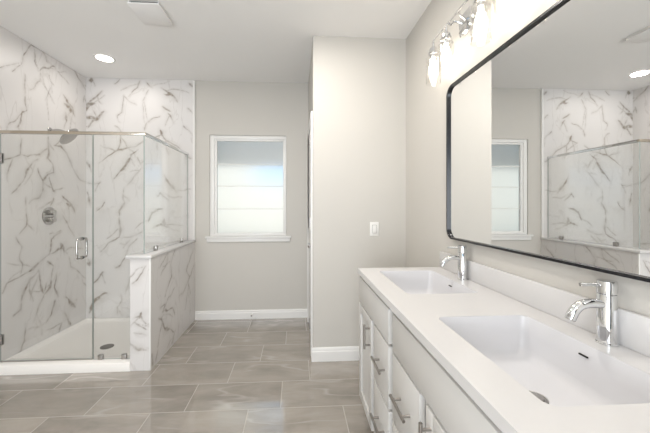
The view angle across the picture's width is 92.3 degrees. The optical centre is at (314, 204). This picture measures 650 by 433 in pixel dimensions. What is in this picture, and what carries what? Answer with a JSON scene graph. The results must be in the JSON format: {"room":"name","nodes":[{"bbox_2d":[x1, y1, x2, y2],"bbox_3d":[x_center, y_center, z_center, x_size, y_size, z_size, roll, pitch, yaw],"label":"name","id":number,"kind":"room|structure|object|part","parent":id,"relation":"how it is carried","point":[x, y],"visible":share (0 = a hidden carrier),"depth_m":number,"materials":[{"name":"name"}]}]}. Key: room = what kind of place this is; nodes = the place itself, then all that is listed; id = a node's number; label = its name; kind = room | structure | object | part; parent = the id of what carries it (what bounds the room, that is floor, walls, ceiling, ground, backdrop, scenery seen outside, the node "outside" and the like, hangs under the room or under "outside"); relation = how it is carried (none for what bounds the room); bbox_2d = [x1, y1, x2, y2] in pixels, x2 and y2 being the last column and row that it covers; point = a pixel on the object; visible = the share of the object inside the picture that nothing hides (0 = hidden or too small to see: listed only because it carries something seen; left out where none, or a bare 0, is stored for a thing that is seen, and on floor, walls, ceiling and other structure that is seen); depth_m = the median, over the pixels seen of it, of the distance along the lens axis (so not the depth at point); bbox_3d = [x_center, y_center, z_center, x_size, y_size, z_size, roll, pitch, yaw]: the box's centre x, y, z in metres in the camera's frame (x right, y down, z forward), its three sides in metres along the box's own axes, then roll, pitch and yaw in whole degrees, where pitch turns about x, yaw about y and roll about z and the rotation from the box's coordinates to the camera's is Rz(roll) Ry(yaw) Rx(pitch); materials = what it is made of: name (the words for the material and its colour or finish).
{"room":"bathroom","nodes":[
{"label":"bathroom","id":0,"kind":"room"},
{"bbox_2d":[125,240,195,370],"bbox_3d":[-1.427,0.858,3.017,0.198,0.918,1.122,0,0,-4],"label":"wall","id":1,"kind":"structure","parent":0,"point":[162,281],"depth_m":2.65,"materials":[{"name":"stone"}]},
{"bbox_2d":[144,135,187,253],"bbox_3d":[-1.421,-0.085,3.049,0.026,0.966,1.021,0,0,-4],"label":"glass panel","id":2,"kind":"object","parent":1,"relation":"on","point":[155,247],"visible":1,"depth_m":2.73,"materials":[{"name":"glass"}]},
{"bbox_2d":[0,130,188,154],"bbox_3d":[-1.971,-0.580,3.014,1.124,0.024,1.030,0,0,-4],"label":"header rail","id":3,"kind":"object","parent":2,"relation":"attached to","point":[1,131],"visible":0.99,"depth_m":2.51,"materials":[{"name":"silver metal"}]},
{"bbox_3d":[-1.940,-0.580,2.511,1.124,0.024,0.022,0,0,-4],"label":"rail","id":4,"kind":"part","parent":3,"relation":"part of","materials":[{"name":"silver metal"}]},
{"bbox_3d":[-1.422,-0.580,3.059,0.022,0.024,1.008,0,0,-4],"label":"rail","id":5,"kind":"part","parent":3,"relation":"part of","materials":[{"name":"silver metal"}]},
{"bbox_2d":[0,318,373,432],"bbox_3d":[-0.763,1.357,0.885,3.545,0.080,5.700,0,0,-4],"label":"floor","id":6,"kind":"structure","parent":0,"point":[226,375],"depth_m":2.18,"materials":[{"name":"grey tile"}]},
{"bbox_2d":[0,317,129,374],"bbox_3d":[-2.015,1.282,2.982,1.031,0.070,1.089,0,0,-4],"label":"shower pan","id":7,"kind":"object","parent":6,"relation":"on","point":[111,335],"visible":0.66,"depth_m":2.77,"materials":[{"name":"plastic"}]},
{"bbox_2d":[93,135,143,359],"bbox_3d":[-1.593,0.339,2.532,0.394,1.814,0.026,0,0,-4],"label":"fixed glass panel","id":8,"kind":"object","parent":7,"relation":"on","point":[124,355],"visible":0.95,"depth_m":2.52,"materials":[{"name":"glass"}]},
{"bbox_2d":[359,276,501,432],"bbox_3d":[0.577,0.875,1.274,0.581,0.884,1.452,0,0,-4],"label":"vanity cabinet","id":9,"kind":"object","parent":6,"relation":"on","point":[403,388],"visible":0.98,"depth_m":1.17,"materials":[{"name":"paint"}]},
{"bbox_3d":[0.280,0.712,1.685,0.038,0.130,0.012,0,0,-4],"label":"bar pull","id":10,"kind":"part","parent":9,"relation":"part of","materials":[{"name":"silver metal"}]},
{"bbox_3d":[0.300,0.911,1.823,0.020,0.588,0.322,0,0,-4],"label":"door","id":11,"kind":"part","parent":9,"relation":"part of","materials":[{"name":"paint"}]},
{"bbox_3d":[0.310,0.529,1.669,0.020,0.152,0.630,0,0,-4],"label":"false drawer","id":12,"kind":"part","parent":9,"relation":"part of","materials":[{"name":"paint"}]},
{"bbox_3d":[0.293,1.032,1.466,0.038,0.012,0.150,0,0,-4],"label":"bar pull","id":13,"kind":"part","parent":9,"relation":"part of","materials":[{"name":"silver metal"}]},
{"bbox_3d":[0.294,0.744,1.453,0.038,0.012,0.150,0,0,-4],"label":"bar pull","id":14,"kind":"part","parent":9,"relation":"part of","materials":[{"name":"silver metal"}]},
{"bbox_3d":[0.321,1.052,1.483,0.020,0.306,0.258,0,0,-4],"label":"drawer","id":15,"kind":"part","parent":9,"relation":"part of","materials":[{"name":"paint"}]},
{"bbox_3d":[0.321,0.753,1.483,0.020,0.272,0.258,0,0,-4],"label":"drawer","id":16,"kind":"part","parent":9,"relation":"part of","materials":[{"name":"paint"}]},
{"bbox_3d":[0.341,1.052,1.157,0.020,0.306,0.283,0,0,-4],"label":"drawer","id":17,"kind":"part","parent":9,"relation":"part of","materials":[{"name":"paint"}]},
{"bbox_3d":[0.313,0.744,1.146,0.038,0.012,0.150,0,0,-4],"label":"bar pull","id":18,"kind":"part","parent":9,"relation":"part of","materials":[{"name":"silver metal"}]},
{"bbox_3d":[0.341,0.753,1.157,0.020,0.272,0.283,0,0,-4],"label":"drawer","id":19,"kind":"part","parent":9,"relation":"part of","materials":[{"name":"paint"}]},
{"bbox_3d":[0.326,0.712,0.927,0.038,0.130,0.012,0,0,-4],"label":"bar pull","id":20,"kind":"part","parent":9,"relation":"part of","materials":[{"name":"silver metal"}]},
{"bbox_3d":[0.359,0.911,0.860,0.020,0.588,0.212,0,0,-4],"label":"door","id":21,"kind":"part","parent":9,"relation":"part of","materials":[{"name":"paint"}]},
{"bbox_3d":[0.356,0.529,0.918,0.020,0.152,0.760,0,0,-4],"label":"false drawer","id":22,"kind":"part","parent":9,"relation":"part of","materials":[{"name":"paint"}]},
{"bbox_2d":[358,251,649,432],"bbox_3d":[0.592,0.422,1.273,0.552,0.246,1.468,0,0,-4],"label":"countertop","id":23,"kind":"structure","parent":9,"relation":"on","point":[506,338],"depth_m":0.96,"materials":[{"name":"white stone"}]},
{"bbox_2d":[380,270,476,293],"bbox_3d":[0.570,0.474,1.661,0.335,0.143,0.497,0,0,-4],"label":"basin","id":24,"kind":"object","parent":23,"relation":"in","point":[406,281],"depth_m":1.90,"materials":[{"name":"ceramic"}]},
{"bbox_2d":[440,245,467,279],"bbox_3d":[0.751,0.310,1.689,0.151,0.182,0.052,0,0,-4],"label":"faucet","id":25,"kind":"object","parent":23,"relation":"on","point":[461,257],"visible":1,"depth_m":1.67,"materials":[{"name":"silver metal"}]},
{"bbox_3d":[0.731,0.303,1.688,0.111,0.065,0.027,0,0,-4],"label":"spout","id":26,"kind":"part","parent":25,"relation":"part of","materials":[{"name":"silver metal"}]},
{"bbox_2d":[439,315,649,406],"bbox_3d":[0.618,0.474,0.880,0.335,0.143,0.502,0,0,-4],"label":"basin","id":27,"kind":"object","parent":23,"relation":"in","point":[554,368],"depth_m":0.96,"materials":[{"name":"ceramic"}]},
{"bbox_2d":[564,279,618,346],"bbox_3d":[0.799,0.310,0.903,0.151,0.182,0.052,0,0,-4],"label":"faucet","id":28,"kind":"object","parent":23,"relation":"on","point":[605,303],"visible":1,"depth_m":0.89,"materials":[{"name":"silver metal"}]},
{"bbox_3d":[0.779,0.303,0.902,0.111,0.065,0.027,0,0,-4],"label":"spout","id":29,"kind":"part","parent":28,"relation":"part of","materials":[{"name":"silver metal"}]},
{"bbox_3d":[0.796,0.230,0.903,0.060,0.011,0.010,0,0,-4],"label":"lever","id":30,"kind":"part","parent":28,"relation":"part of","materials":[{"name":"silver metal"}]},
{"bbox_2d":[0,0,431,82],"bbox_3d":[-0.763,-1.477,0.885,3.545,0.100,5.700,0,0,-4],"label":"ceiling","id":31,"kind":"structure","parent":0,"point":[270,41],"depth_m":2.55,"materials":[{"name":"paint"}]},
{"bbox_2d":[93,54,115,62],"bbox_3d":[-2.044,-1.423,3.031,0.184,0.006,0.184,0,0,-4],"label":"recessed light","id":32,"kind":"object","parent":31,"relation":"in","point":[101,57],"visible":1,"depth_m":3.03,"materials":[{"name":"white plastic"}]},
{"bbox_2d":[95,55,113,61],"bbox_3d":[-2.044,-1.425,3.031,0.146,0.003,0.146,0,0,-44],"label":"diffuser","id":33,"kind":"object","parent":32,"relation":"attached to","point":[104,58],"depth_m":3.03,"materials":[{"name":"white"}]},
{"bbox_2d":[127,0,172,25],"bbox_3d":[-1.207,-1.413,2.302,0.217,0.026,0.267,0,0,-4],"label":"exhaust fan cover","id":34,"kind":"object","parent":31,"relation":"attached to","point":[150,13],"visible":1,"depth_m":2.28,"materials":[{"name":"plastic"}]},
{"bbox_2d":[195,81,307,310],"bbox_3d":[-0.934,-0.055,3.670,3.305,2.744,0.120,0,0,-4],"label":"wall","id":35,"kind":"structure","parent":0,"point":[228,275],"depth_m":3.62,"materials":[{"name":"paint"}]},
{"bbox_2d":[86,78,192,317],"bbox_3d":[-1.981,-0.077,3.538,1.169,2.698,0.014,0,0,-4],"label":"wall tile","id":36,"kind":"structure","parent":35,"relation":"attached to","point":[162,109],"depth_m":3.52,"materials":[{"name":"stone"}]},
{"bbox_2d":[193,80,194,239],"bbox_3d":[-1.385,-0.514,3.572,0.024,1.825,0.020,0,0,-4],"label":"trim","id":37,"kind":"structure","parent":35,"relation":"attached to","point":[193,80],"depth_m":3.56,"materials":[{"name":"paint"}]},
{"bbox_2d":[205,135,290,241],"bbox_3d":[-0.769,-0.190,3.640,0.980,1.234,0.110,0,0,-4],"label":"window","id":38,"kind":"structure","parent":35,"relation":"in","point":[248,173],"depth_m":3.67,"materials":[{"name":"paint"}]},
{"bbox_3d":[-0.767,0.394,3.602,0.980,0.067,0.035,0,0,-4],"label":"sill","id":39,"kind":"part","parent":38,"relation":"part of","materials":[{"name":"paint"}]},
{"bbox_3d":[-0.758,-0.211,3.676,0.774,1.077,0.006,0,0,-4],"label":"pane","id":40,"kind":"part","parent":38,"relation":"part of","materials":[{"name":"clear glass"}]},
{"bbox_2d":[195,309,306,319],"bbox_3d":[-0.726,1.267,3.615,1.297,0.100,0.014,0,0,-4],"label":"baseboard","id":41,"kind":"structure","parent":35,"relation":"attached to","point":[270,313],"depth_m":3.61,"materials":[{"name":"paint"}]},
{"bbox_2d":[308,36,405,346],"bbox_3d":[0.352,-0.055,3.172,0.800,2.744,1.031,0,0,-4],"label":"wall partition","id":42,"kind":"structure","parent":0,"point":[357,85],"depth_m":2.65,"materials":[{"name":"paint"}]},
{"bbox_2d":[307,111,312,353],"bbox_3d":[-0.050,0.252,3.143,0.070,2.130,0.880,0,0,-4],"label":"door","id":43,"kind":"structure","parent":42,"relation":"in","point":[310,127],"depth_m":2.76,"materials":[{"name":"paint"}]},
{"bbox_2d":[311,346,358,361],"bbox_3d":[0.377,1.260,2.650,0.814,0.115,0.014,0,0,-4],"label":"baseboard","id":44,"kind":"structure","parent":42,"relation":"attached to","point":[349,353],"depth_m":2.63,"materials":[{"name":"paint"}]},
{"bbox_2d":[370,222,378,235],"bbox_3d":[0.506,0.205,2.659,0.076,0.120,0.011,0,0,-4],"label":"light switch","id":45,"kind":"object","parent":42,"relation":"attached to","point":[374,226],"visible":1,"depth_m":2.66,"materials":[{"name":"white plastic"}]},
{"bbox_2d":[406,0,649,316],"bbox_3d":[0.946,-0.055,0.990,0.120,2.744,5.700,0,0,-4],"label":"wall","id":46,"kind":"structure","parent":0,"point":[426,233],"depth_m":2.02,"materials":[{"name":"paint"}]},
{"bbox_2d":[426,0,517,75],"bbox_3d":[0.783,-0.914,1.626,0.128,0.307,0.760,0,0,-4],"label":"vanity light","id":47,"kind":"object","parent":46,"relation":"attached to","point":[466,22],"visible":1,"depth_m":1.70,"materials":[{"name":"white glass"}]},
{"bbox_2d":[428,42,438,58],"bbox_3d":[0.744,-0.974,1.959,0.068,0.100,0.068,0,0,-4],"label":"socket","id":48,"kind":"object","parent":47,"relation":"attached to","point":[433,52],"depth_m":1.94,"materials":[{"name":"silver metal"}]},
{"bbox_3d":[0.744,-0.868,1.959,0.056,0.110,0.056,0,0,-4],"label":"bulb","id":49,"kind":"part","parent":47,"relation":"part of","materials":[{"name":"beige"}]},
{"bbox_3d":[0.754,-0.868,1.792,0.056,0.110,0.056,0,0,-4],"label":"bulb","id":50,"kind":"part","parent":47,"relation":"part of","materials":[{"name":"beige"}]},
{"bbox_2d":[440,26,452,44],"bbox_3d":[0.754,-0.974,1.792,0.068,0.100,0.068,0,0,-4],"label":"socket","id":51,"kind":"object","parent":47,"relation":"attached to","point":[446,37],"depth_m":1.78,"materials":[{"name":"silver metal"}]},
{"bbox_3d":[0.789,-1.020,1.716,0.070,0.034,0.129,0,0,-4],"label":"support arm","id":52,"kind":"part","parent":47,"relation":"part of","materials":[{"name":"silver metal"}]},
{"bbox_3d":[0.830,-1.006,1.719,0.022,0.123,0.124,0,0,-4],"label":"plate","id":53,"kind":"part","parent":47,"relation":"part of","materials":[{"name":"silver metal"}]},
{"bbox_2d":[473,0,488,8],"bbox_3d":[0.774,-0.974,1.457,0.068,0.100,0.068,0,0,-4],"label":"socket","id":54,"kind":"object","parent":47,"relation":"attached to","point":[480,4],"depth_m":1.45,"materials":[{"name":"silver metal"}]},
{"bbox_3d":[0.774,-0.854,1.457,0.090,0.186,0.090,0,0,-4],"label":"lamp shade","id":55,"kind":"part","parent":47,"relation":"part of","materials":[{"name":"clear glass"}]},
{"bbox_3d":[0.774,-0.868,1.457,0.056,0.110,0.056,0,0,-4],"label":"bulb","id":56,"kind":"part","parent":47,"relation":"part of","materials":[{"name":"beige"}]},
{"bbox_3d":[0.784,-0.868,1.290,0.056,0.110,0.056,0,0,-4],"label":"bulb","id":57,"kind":"part","parent":47,"relation":"part of","materials":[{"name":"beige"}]},
{"bbox_3d":[0.784,-0.854,1.290,0.090,0.186,0.090,0,0,-4],"label":"lamp shade","id":58,"kind":"part","parent":47,"relation":"part of","materials":[{"name":"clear glass"}]},
{"bbox_2d":[440,251,649,356],"bbox_3d":[0.860,0.350,1.289,0.016,0.103,1.468,0,0,-4],"label":"backsplash","id":59,"kind":"structure","parent":46,"relation":"attached to","point":[633,328],"depth_m":1.14,"materials":[{"name":"white stone"}]},
{"bbox_2d":[446,0,649,282],"bbox_3d":[0.852,-0.255,1.288,0.032,0.912,1.226,0,0,-4],"label":"wall mirror","id":60,"kind":"object","parent":46,"relation":"attached to","point":[548,134],"visible":1,"depth_m":1.09,"materials":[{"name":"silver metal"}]},
{"bbox_3d":[-2.472,-0.055,0.780,0.120,2.744,5.700,0,0,-4],"label":"wall","id":61,"kind":"structure","parent":0,"visible":0},
{"bbox_2d":[0,26,85,359],"bbox_3d":[-2.538,-0.077,2.953,0.014,2.698,1.085,0,0,-4],"label":"wall tile","id":62,"kind":"structure","parent":61,"relation":"attached to","point":[43,282],"depth_m":2.86,"materials":[{"name":"stone"}]},
{"bbox_2d":[0,134,92,361],"bbox_3d":[-2.148,0.340,2.498,0.706,1.812,0.130,0,0,-4],"label":"shower door","id":63,"kind":"structure","parent":62,"relation":"attached to","point":[1,154],"depth_m":2.49,"materials":[{"name":"clear glass"}]},
{"bbox_3d":[-1.877,0.348,2.480,0.028,0.180,0.060,0,0,-4],"label":"handle","id":64,"kind":"part","parent":63,"relation":"part of","materials":[{"name":"silver metal"}]},
{"bbox_3d":[-1.881,0.348,2.550,0.028,0.180,0.060,0,0,-4],"label":"handle","id":65,"kind":"part","parent":63,"relation":"part of","materials":[{"name":"silver metal"}]},
{"bbox_2d":[42,207,56,224],"bbox_3d":[-2.505,0.104,2.972,0.054,0.172,0.172,0,0,-4],"label":"shower valve","id":66,"kind":"object","parent":62,"relation":"attached to","point":[49,213],"visible":1,"depth_m":2.95,"materials":[{"name":"silver metal"}]},
{"bbox_3d":[-2.501,0.139,2.973,0.046,0.052,0.070,0,0,-4],"label":"knob","id":67,"kind":"part","parent":66,"relation":"part of","materials":[{"name":"silver metal"}]},
{"bbox_3d":[-2.501,0.072,2.973,0.046,0.052,0.070,0,0,-4],"label":"knob","id":68,"kind":"part","parent":66,"relation":"part of","materials":[{"name":"silver metal"}]},
{"bbox_2d":[47,127,77,143],"bbox_3d":[-2.411,-0.661,2.988,0.243,0.158,0.194,0,0,-4],"label":"shower","id":69,"kind":"object","parent":62,"relation":"attached to","point":[64,139],"visible":0.62,"depth_m":2.98,"materials":[{"name":"silver metal"}]}
]}

